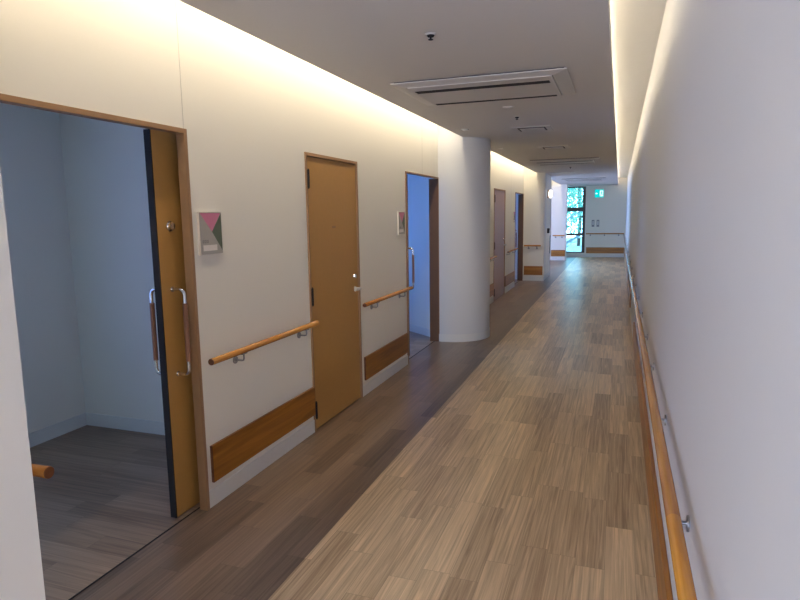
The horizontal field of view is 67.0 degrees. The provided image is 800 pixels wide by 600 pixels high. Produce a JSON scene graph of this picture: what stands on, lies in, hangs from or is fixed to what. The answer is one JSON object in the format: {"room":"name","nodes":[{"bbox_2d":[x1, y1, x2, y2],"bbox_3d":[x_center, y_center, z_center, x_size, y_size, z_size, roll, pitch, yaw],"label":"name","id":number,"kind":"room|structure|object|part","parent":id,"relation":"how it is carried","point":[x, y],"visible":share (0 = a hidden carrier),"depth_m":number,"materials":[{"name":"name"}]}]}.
{"room":"hospital interior","nodes":[
{"label":"hospital interior","id":0,"kind":"room"},
{"bbox_2d":[0,168,45,599],"bbox_3d":[-1.640,0.000,1.034,0.580,2.960,1.630,2,9,19],"label":"wall pillar","id":1,"kind":"structure","parent":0,"point":[21,571],"depth_m":1.72,"materials":[{"name":"white paint"}]},
{"bbox_2d":[31,463,53,478],"bbox_3d":[-1.270,0.557,1.900,0.406,0.102,0.080,2,9,19],"label":"handrail","id":2,"kind":"object","parent":1,"relation":"attached to","point":[41,471],"visible":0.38,"depth_m":1.84,"materials":[{"name":"orange wood"}]},
{"bbox_2d":[0,103,85,433],"bbox_3d":[-0.243,-1.077,10.173,3.085,2.500,26.300,2,9,19],"label":"wall","id":3,"kind":"structure","parent":0,"point":[31,157],"depth_m":4.34,"materials":[{"name":"paint"}]},
{"bbox_2d":[28,413,86,447],"bbox_3d":[-3.115,1.197,2.941,0.008,0.100,3.872,2,9,19],"label":"baseboard","id":4,"kind":"structure","parent":3,"relation":"attached to","point":[40,436],"depth_m":4.50,"materials":[{"name":"beige plastic"}]},
{"bbox_2d":[59,113,163,421],"bbox_3d":[-1.637,-0.234,4.340,1.765,2.500,0.100,2,9,19],"label":"wall","id":5,"kind":"structure","parent":0,"point":[104,164],"depth_m":4.46,"materials":[{"name":"white paint"}]},
{"bbox_2d":[85,412,164,434],"bbox_3d":[-1.678,0.960,4.471,1.680,0.100,0.008,2,9,19],"label":"baseboard","id":6,"kind":"structure","parent":5,"relation":"attached to","point":[100,420],"depth_m":4.61,"materials":[{"name":"beige plastic"}]},
{"bbox_2d":[0,0,551,490],"bbox_3d":[1.223,-1.253,9.620,0.035,2.960,26.300,2,9,19],"label":"wall","id":7,"kind":"structure","parent":0,"point":[253,108],"depth_m":3.60,"materials":[{"name":"white paint"}]},
{"bbox_2d":[0,93,209,517],"bbox_3d":[-1.239,0.171,3.049,0.217,2.047,2.014,2,9,19],"label":"door","id":8,"kind":"structure","parent":7,"relation":"in","point":[165,146],"depth_m":3.15,"materials":[{"name":"brown wood"}]},
{"bbox_3d":[-1.264,0.168,3.169,0.084,0.478,0.028,2,9,19],"label":"pull handle","id":9,"kind":"part","parent":8,"relation":"part of","materials":[{"name":"silver metal"}]},
{"bbox_3d":[-1.175,-0.379,3.102,0.022,0.054,0.054,2,9,19],"label":"lock knob","id":10,"kind":"part","parent":8,"relation":"part of","materials":[{"name":"silver metal"}]},
{"bbox_3d":[-1.141,0.168,3.158,0.084,0.478,0.028,2,9,19],"label":"pull handle","id":11,"kind":"part","parent":8,"relation":"part of","materials":[{"name":"silver metal"}]},
{"bbox_2d":[175,0,183,127],"bbox_3d":[-1.100,-1.218,3.007,0.001,0.715,0.003,2,9,19],"label":"trim","id":12,"kind":"structure","parent":7,"relation":"attached to","point":[175,0],"depth_m":3.01,"materials":[{"name":"white paint"}]},
{"bbox_2d":[196,212,222,255],"bbox_3d":[-1.028,-0.362,3.275,0.014,0.229,0.194,2,9,19],"label":"room sign","id":13,"kind":"object","parent":7,"relation":"attached to","point":[209,229],"visible":1,"depth_m":3.26,"materials":[{"name":"plastic"}]},
{"bbox_2d":[209,420,314,507],"bbox_3d":[-0.847,1.024,3.935,0.007,0.098,1.268,2,9,19],"label":"baseboard","id":14,"kind":"structure","parent":7,"relation":"attached to","point":[245,474],"depth_m":3.80,"materials":[{"name":"beige plastic"}]},
{"bbox_2d":[210,387,315,482],"bbox_3d":[-0.840,0.830,3.923,0.016,0.212,1.217,2,9,19],"label":"board","id":15,"kind":"object","parent":7,"relation":"attached to","point":[238,447],"visible":1,"depth_m":3.79,"materials":[{"name":"brown wood"}]},
{"bbox_2d":[208,320,318,364],"bbox_3d":[-0.825,0.281,3.812,0.080,0.102,1.226,2,9,19],"label":"handrail","id":16,"kind":"object","parent":7,"relation":"attached to","point":[244,350],"visible":1,"depth_m":3.62,"materials":[{"name":"orange wood"}]},
{"bbox_2d":[304,152,362,431],"bbox_3d":[-0.495,-0.087,4.799,0.104,2.047,0.908,2,9,19],"label":"door","id":17,"kind":"structure","parent":7,"relation":"in","point":[331,183],"depth_m":4.76,"materials":[{"name":"brown wood"}]},
{"bbox_2d":[363,355,407,396],"bbox_3d":[-0.125,0.730,5.946,0.007,0.098,1.255,2,9,19],"label":"baseboard","id":18,"kind":"structure","parent":7,"relation":"attached to","point":[368,387],"depth_m":5.86,"materials":[{"name":"beige plastic"}]},
{"bbox_2d":[364,333,407,379],"bbox_3d":[-0.117,0.536,5.936,0.016,0.212,1.165,2,9,19],"label":"board","id":19,"kind":"object","parent":7,"relation":"attached to","point":[384,356],"visible":1,"depth_m":5.83,"materials":[{"name":"brown wood"}]},
{"bbox_2d":[363,286,412,308],"bbox_3d":[-0.112,-0.010,5.798,0.080,0.102,1.276,2,9,19],"label":"handrail","id":20,"kind":"object","parent":7,"relation":"attached to","point":[405,290],"visible":1,"depth_m":5.64,"materials":[{"name":"orange wood"}]},
{"bbox_2d":[397,212,404,234],"bbox_3d":[0.013,-0.786,6.174,0.014,0.229,0.194,2,9,19],"label":"room sign","id":21,"kind":"object","parent":7,"relation":"attached to","point":[400,215],"visible":1,"depth_m":6.15,"materials":[{"name":"plastic"}]},
{"bbox_2d":[405,171,439,363],"bbox_3d":[0.039,-0.349,6.607,0.217,2.047,2.102,2,9,19],"label":"door","id":22,"kind":"structure","parent":7,"relation":"in","point":[433,183],"depth_m":7.50,"materials":[{"name":"brown wood"}]},
{"bbox_2d":[490,283,493,296],"bbox_3d":[1.275,-0.031,9.812,0.016,0.212,2.560,2,9,19],"label":"board","id":23,"kind":"object","parent":7,"relation":"attached to","point":[492,284],"visible":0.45,"depth_m":10.80,"materials":[{"name":"brown wood"}]},
{"bbox_2d":[493,188,506,299],"bbox_3d":[1.892,-1.059,11.446,0.104,2.047,1.144,2,9,19],"label":"door","id":24,"kind":"structure","parent":7,"relation":"in","point":[499,194],"depth_m":11.46,"materials":[{"name":"brown wood"}]},
{"bbox_2d":[505,282,514,292],"bbox_3d":[2.305,-0.259,12.713,0.007,0.098,1.280,2,9,19],"label":"baseboard","id":25,"kind":"structure","parent":7,"relation":"attached to","point":[512,285],"depth_m":12.68,"materials":[{"name":"beige plastic"}]},
{"bbox_2d":[505,271,514,286],"bbox_3d":[2.310,-0.453,12.693,0.016,0.212,1.200,2,9,19],"label":"board","id":26,"kind":"object","parent":7,"relation":"attached to","point":[509,278],"visible":1,"depth_m":12.61,"materials":[{"name":"brown wood"}]},
{"bbox_2d":[514,192,523,281],"bbox_3d":[2.466,-1.338,13.367,0.217,2.047,2.062,2,9,19],"label":"door","id":27,"kind":"structure","parent":7,"relation":"in","point":[521,195],"depth_m":14.27,"materials":[{"name":"brown wood"}]},
{"bbox_2d":[523,276,542,280],"bbox_3d":[3.163,-0.509,14.392,0.487,0.098,0.007,2,9,19],"label":"baseboard","id":28,"kind":"structure","parent":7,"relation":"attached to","point":[525,278],"depth_m":14.39,"materials":[{"name":"beige plastic"}]},
{"bbox_2d":[550,257,564,259],"bbox_3d":[5.327,-1.388,20.404,0.497,0.098,0.007,2,9,19],"label":"baseboard","id":29,"kind":"structure","parent":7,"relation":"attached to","point":[551,258],"depth_m":20.40,"materials":[{"name":"beige plastic"}]},
{"bbox_2d":[30,257,657,599],"bbox_3d":[1.008,0.254,9.918,5.900,0.100,26.700,2,9,19],"label":"floor","id":30,"kind":"structure","parent":0,"point":[528,482],"depth_m":3.52,"materials":[{"name":"brown wood"}]},
{"bbox_2d":[68,507,199,599],"bbox_3d":[-1.319,1.239,2.806,0.009,0.002,1.212,2,9,19],"label":"trim","id":31,"kind":"structure","parent":30,"relation":"attached to","point":[199,507],"depth_m":2.88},
{"bbox_2d":[439,327,489,341],"bbox_3d":[0.891,0.423,8.022,0.587,0.098,0.944,2,9,19],"label":"baseboard","id":32,"kind":"structure","parent":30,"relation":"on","point":[482,335],"depth_m":7.64,"materials":[{"name":"beige plastic"}]},
{"bbox_2d":[180,0,617,185],"bbox_3d":[2.346,-2.282,9.066,1.803,0.080,26.300,2,9,19],"label":"ceiling","id":33,"kind":"structure","parent":0,"point":[370,45],"depth_m":3.45,"materials":[{"name":"paint"}]},
{"bbox_2d":[425,32,435,40],"bbox_3d":[0.158,-1.356,3.116,0.060,0.029,0.060,2,9,19],"label":"sprinkler","id":34,"kind":"object","parent":33,"relation":"attached to","point":[430,35],"visible":1,"depth_m":3.10,"materials":[{"name":"plastic"}]},
{"bbox_2d":[390,67,575,105],"bbox_3d":[0.646,-1.553,4.459,1.200,0.048,0.900,2,9,19],"label":"air conditioner","id":35,"kind":"object","parent":33,"relation":"attached to","point":[550,82],"visible":1,"depth_m":4.28,"materials":[{"name":"plastic"}]},
{"bbox_3d":[0.646,-1.547,4.460,1.000,0.032,0.740,2,9,19],"label":"intake panel","id":36,"kind":"part","parent":35,"relation":"part of","materials":[{"name":"plastic"}]},
{"bbox_2d":[511,125,552,132],"bbox_3d":[1.466,-1.889,6.684,0.410,0.008,0.410,2,9,19],"label":"ceiling vent","id":37,"kind":"object","parent":33,"relation":"in","point":[546,127],"visible":1,"depth_m":6.64,"materials":[{"name":"plastic"}]},
{"bbox_3d":[1.475,-1.890,6.707,0.260,0.004,0.210,2,9,19],"label":"deflector plate","id":38,"kind":"part","parent":37,"relation":"part of","materials":[{"name":"plastic"}]},
{"bbox_2d":[538,145,569,149],"bbox_3d":[2.204,-2.177,8.650,0.410,0.008,0.410,2,9,19],"label":"ceiling vent","id":39,"kind":"object","parent":33,"relation":"in","point":[566,146],"visible":1,"depth_m":8.60,"materials":[{"name":"plastic"}]},
{"bbox_3d":[2.213,-2.178,8.674,0.260,0.004,0.210,2,9,19],"label":"deflector plate","id":40,"kind":"part","parent":39,"relation":"part of","materials":[{"name":"plastic"}]},
{"bbox_2d":[529,157,600,164],"bbox_3d":[2.976,-2.490,10.859,1.200,0.048,0.900,2,9,19],"label":"air conditioner","id":41,"kind":"object","parent":33,"relation":"attached to","point":[592,159],"visible":0.98,"depth_m":10.62,"materials":[{"name":"plastic"}]},
{"bbox_3d":[2.976,-2.484,10.859,1.000,0.032,0.740,2,9,19],"label":"intake panel","id":42,"kind":"part","parent":41,"relation":"part of","materials":[{"name":"plastic"}]},
{"bbox_2d":[561,177,606,180],"bbox_3d":[5.166,-3.381,16.956,1.200,0.048,0.900,2,9,19],"label":"air conditioner","id":43,"kind":"object","parent":33,"relation":"attached to","point":[604,178],"visible":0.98,"depth_m":16.66,"materials":[{"name":"plastic"}]},
{"bbox_3d":[5.166,-3.376,16.957,1.000,0.032,0.740,2,9,19],"label":"intake panel","id":44,"kind":"part","parent":43,"relation":"part of","materials":[{"name":"plastic"}]},
{"bbox_2d":[407,174,432,328],"bbox_3d":[-0.056,-0.856,8.586,0.080,2.500,2.150,-6,9,-31],"label":"wall","id":45,"kind":"structure","parent":0,"point":[418,186],"depth_m":8.03,"materials":[{"name":"paint"}]},
{"bbox_2d":[409,324,429,336],"bbox_3d":[-0.076,0.336,8.730,0.008,0.100,2.150,-6,9,-31],"label":"baseboard","id":46,"kind":"structure","parent":45,"relation":"attached to","point":[413,328],"depth_m":8.18,"materials":[{"name":"beige plastic"}]},
{"bbox_2d":[438,125,490,333],"bbox_3d":[0.869,-0.994,7.823,0.583,2.960,0.936,2,9,19],"label":"pillar","id":47,"kind":"structure","parent":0,"point":[463,162],"depth_m":7.49,"materials":[{"name":"white paint"}]},
{"bbox_2d":[515,194,518,274],"bbox_3d":[2.136,-1.771,14.848,1.765,2.500,0.100,2,9,19],"label":"wall","id":48,"kind":"structure","parent":0,"point":[516,225],"depth_m":14.58,"materials":[{"name":"white paper"}]},
{"bbox_2d":[523,167,550,276],"bbox_3d":[3.336,-2.027,14.889,0.580,2.960,1.450,2,9,19],"label":"wall pillar","id":49,"kind":"structure","parent":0,"point":[534,183],"depth_m":14.22,"materials":[{"name":"white paint"}]},
{"bbox_2d":[524,266,542,274],"bbox_3d":[3.162,-0.700,14.359,0.435,0.212,0.016,2,9,19],"label":"board","id":50,"kind":"object","parent":49,"relation":"attached to","point":[528,270],"visible":1,"depth_m":14.35,"materials":[{"name":"brown wood"}]},
{"bbox_2d":[544,174,546,275],"bbox_3d":[3.465,-1.786,14.390,0.012,2.420,0.200,2,9,19],"label":"trim","id":51,"kind":"structure","parent":49,"relation":"attached to","point":[546,174],"depth_m":14.36,"materials":[{"name":"white plastic"}]},
{"bbox_2d":[547,190,551,197],"bbox_3d":[3.644,-2.576,14.671,0.110,0.210,0.180,2,9,19],"label":"wall lamp","id":52,"kind":"object","parent":49,"relation":"attached to","point":[549,192],"visible":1,"depth_m":14.63,"materials":[{"name":"white plastic"}]},
{"bbox_2d":[550,180,567,256],"bbox_3d":[5.324,-2.834,20.412,0.590,2.960,0.400,2,9,19],"label":"wall pillar","id":53,"kind":"structure","parent":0,"point":[559,198],"depth_m":20.22,"materials":[{"name":"white paint"}]},
{"bbox_2d":[551,250,564,255],"bbox_3d":[5.324,-1.579,20.372,0.460,0.212,0.016,2,9,19],"label":"board","id":54,"kind":"object","parent":53,"relation":"attached to","point":[553,252],"visible":1,"depth_m":20.36,"materials":[{"name":"brown wood"}]},
{"bbox_2d":[566,178,626,254],"bbox_3d":[5.879,-3.046,21.854,4.900,2.960,0.120,2,9,19],"label":"wall","id":55,"kind":"structure","parent":0,"point":[610,210],"depth_m":21.31,"materials":[{"name":"white paint"}]},
{"bbox_2d":[566,186,585,252],"bbox_3d":[6.282,-2.876,21.718,0.720,2.350,0.090,2,9,19],"label":"window","id":56,"kind":"structure","parent":55,"relation":"in","point":[583,208],"depth_m":21.61,"materials":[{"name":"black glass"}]},
{"bbox_2d":[566,254,623,256],"bbox_3d":[6.953,-1.583,21.614,2.020,0.098,0.007,2,9,19],"label":"baseboard","id":57,"kind":"structure","parent":55,"relation":"attached to","point":[567,255],"depth_m":21.63,"materials":[{"name":"beige plastic"}]},
{"bbox_2d":[594,189,603,197],"bbox_3d":[7.008,-3.746,21.255,0.320,0.300,0.051,2,9,19],"label":"exit sign","id":58,"kind":"object","parent":55,"relation":"attached to","point":[599,193],"visible":1,"depth_m":21.23,"materials":[{"name":"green plastic"}]},
{"bbox_2d":[586,247,623,253],"bbox_3d":[7.276,-1.763,21.467,1.275,0.212,0.016,2,9,19],"label":"board","id":59,"kind":"object","parent":55,"relation":"attached to","point":[588,249],"visible":1,"depth_m":21.45,"materials":[{"name":"brown wood"}]},
{"bbox_2d":[586,233,623,235],"bbox_3d":[7.236,-2.313,21.367,1.276,0.102,0.080,2,9,19],"label":"handrail","id":60,"kind":"object","parent":55,"relation":"attached to","point":[586,233],"visible":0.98,"depth_m":21.33,"materials":[{"name":"orange wood"}]},
{"bbox_3d":[7.229,-2.342,21.342,1.269,0.037,0.037,2,9,19],"label":"rail","id":61,"kind":"part","parent":60,"relation":"part of","materials":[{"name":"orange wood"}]},
{"bbox_2d":[610,0,666,177],"bbox_3d":[3.203,-2.499,8.727,0.950,0.100,26.300,2,9,19],"label":"ceiling","id":62,"kind":"structure","parent":0,"point":[635,24],"depth_m":4.68,"materials":[{"name":"white paint"}]},
{"bbox_2d":[625,0,799,599],"bbox_3d":[3.489,-1.074,8.832,0.120,2.760,26.700,2,9,20],"label":"wall","id":63,"kind":"structure","parent":0,"point":[712,233],"depth_m":1.22,"materials":[{"name":"white paint"}]},
{"bbox_2d":[624,248,630,307],"bbox_3d":[5.659,-0.843,15.112,0.025,0.212,12.600,2,9,20],"label":"board","id":64,"kind":"object","parent":63,"relation":"attached to","point":[626,267],"visible":0.9,"depth_m":11.59,"materials":[{"name":"brown wood"}]},
{"bbox_2d":[629,308,632,338],"bbox_3d":[3.451,0.241,9.039,0.002,0.098,26.300,2,9,20],"label":"baseboard","id":65,"kind":"structure","parent":63,"relation":"attached to","point":[629,308],"depth_m":8.40,"materials":[{"name":"beige plastic"}]},
{"bbox_2d":[633,322,672,599],"bbox_3d":[1.102,0.989,2.591,0.024,0.212,9.300,2,9,20],"label":"board","id":66,"kind":"object","parent":63,"relation":"attached to","point":[664,589],"visible":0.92,"depth_m":2.79,"materials":[{"name":"brown wood"}]},
{"bbox_2d":[623,234,696,599],"bbox_3d":[3.612,-0.567,9.506,0.071,0.102,24.306,2,9,20],"label":"handrail","id":67,"kind":"object","parent":63,"relation":"attached to","point":[684,582],"visible":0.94,"depth_m":1.70,"materials":[{"name":"orange wood"}]},
{"bbox_3d":[4.207,-0.846,11.182,0.037,0.037,20.699,2,9,20],"label":"rail","id":68,"kind":"part","parent":67,"relation":"part of","materials":[{"name":"orange wood"}]},
{"bbox_3d":[0.091,0.810,-0.128,0.037,0.037,3.600,2,9,20],"label":"rail","id":69,"kind":"part","parent":67,"relation":"part of","materials":[{"name":"brown wood"}]},
{"bbox_3d":[0.786,0.611,1.652,0.006,0.044,0.044,2,9,20],"label":"wall plate","id":70,"kind":"part","parent":67,"relation":"part of","materials":[{"name":"metal"}]},
{"label":"outside","id":71,"kind":"structure","parent":0,"visible":0},
{"bbox_2d":[566,238,581,251],"bbox_3d":[9.527,-2.871,32.625,20.000,0.100,22.000,2,9,19],"label":"ground","id":72,"kind":"structure","parent":71,"point":[573,247],"depth_m":31.97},
{"bbox_2d":[566,211,581,246],"bbox_3d":[7.370,-3.135,24.408,3.025,2.880,0.955,2,9,19],"label":"stair","id":73,"kind":"structure","parent":72,"relation":"on","point":[575,237],"depth_m":24.16,"materials":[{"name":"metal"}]},
{"bbox_3d":[7.219,-3.099,23.985,3.025,2.830,0.054,2,9,19],"label":"stair rail","id":74,"kind":"part","parent":73,"relation":"part of","materials":[{"name":"metal"}]},
{"bbox_2d":[567,188,582,232],"bbox_3d":[7.322,-4.719,27.993,3.089,4.924,3.080,2,9,19],"label":"tree","id":75,"kind":"object","parent":72,"relation":"on","point":[575,191],"visible":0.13,"depth_m":27.50,"materials":[{"name":"green plant"}]},
{"bbox_2d":[567,188,582,245],"bbox_3d":[9.611,-5.221,32.263,3.256,4.660,3.228,2,9,19],"label":"tree","id":76,"kind":"object","parent":72,"relation":"on","point":[580,216],"visible":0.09,"depth_m":32.34,"materials":[{"name":"green plant"}]}
]}

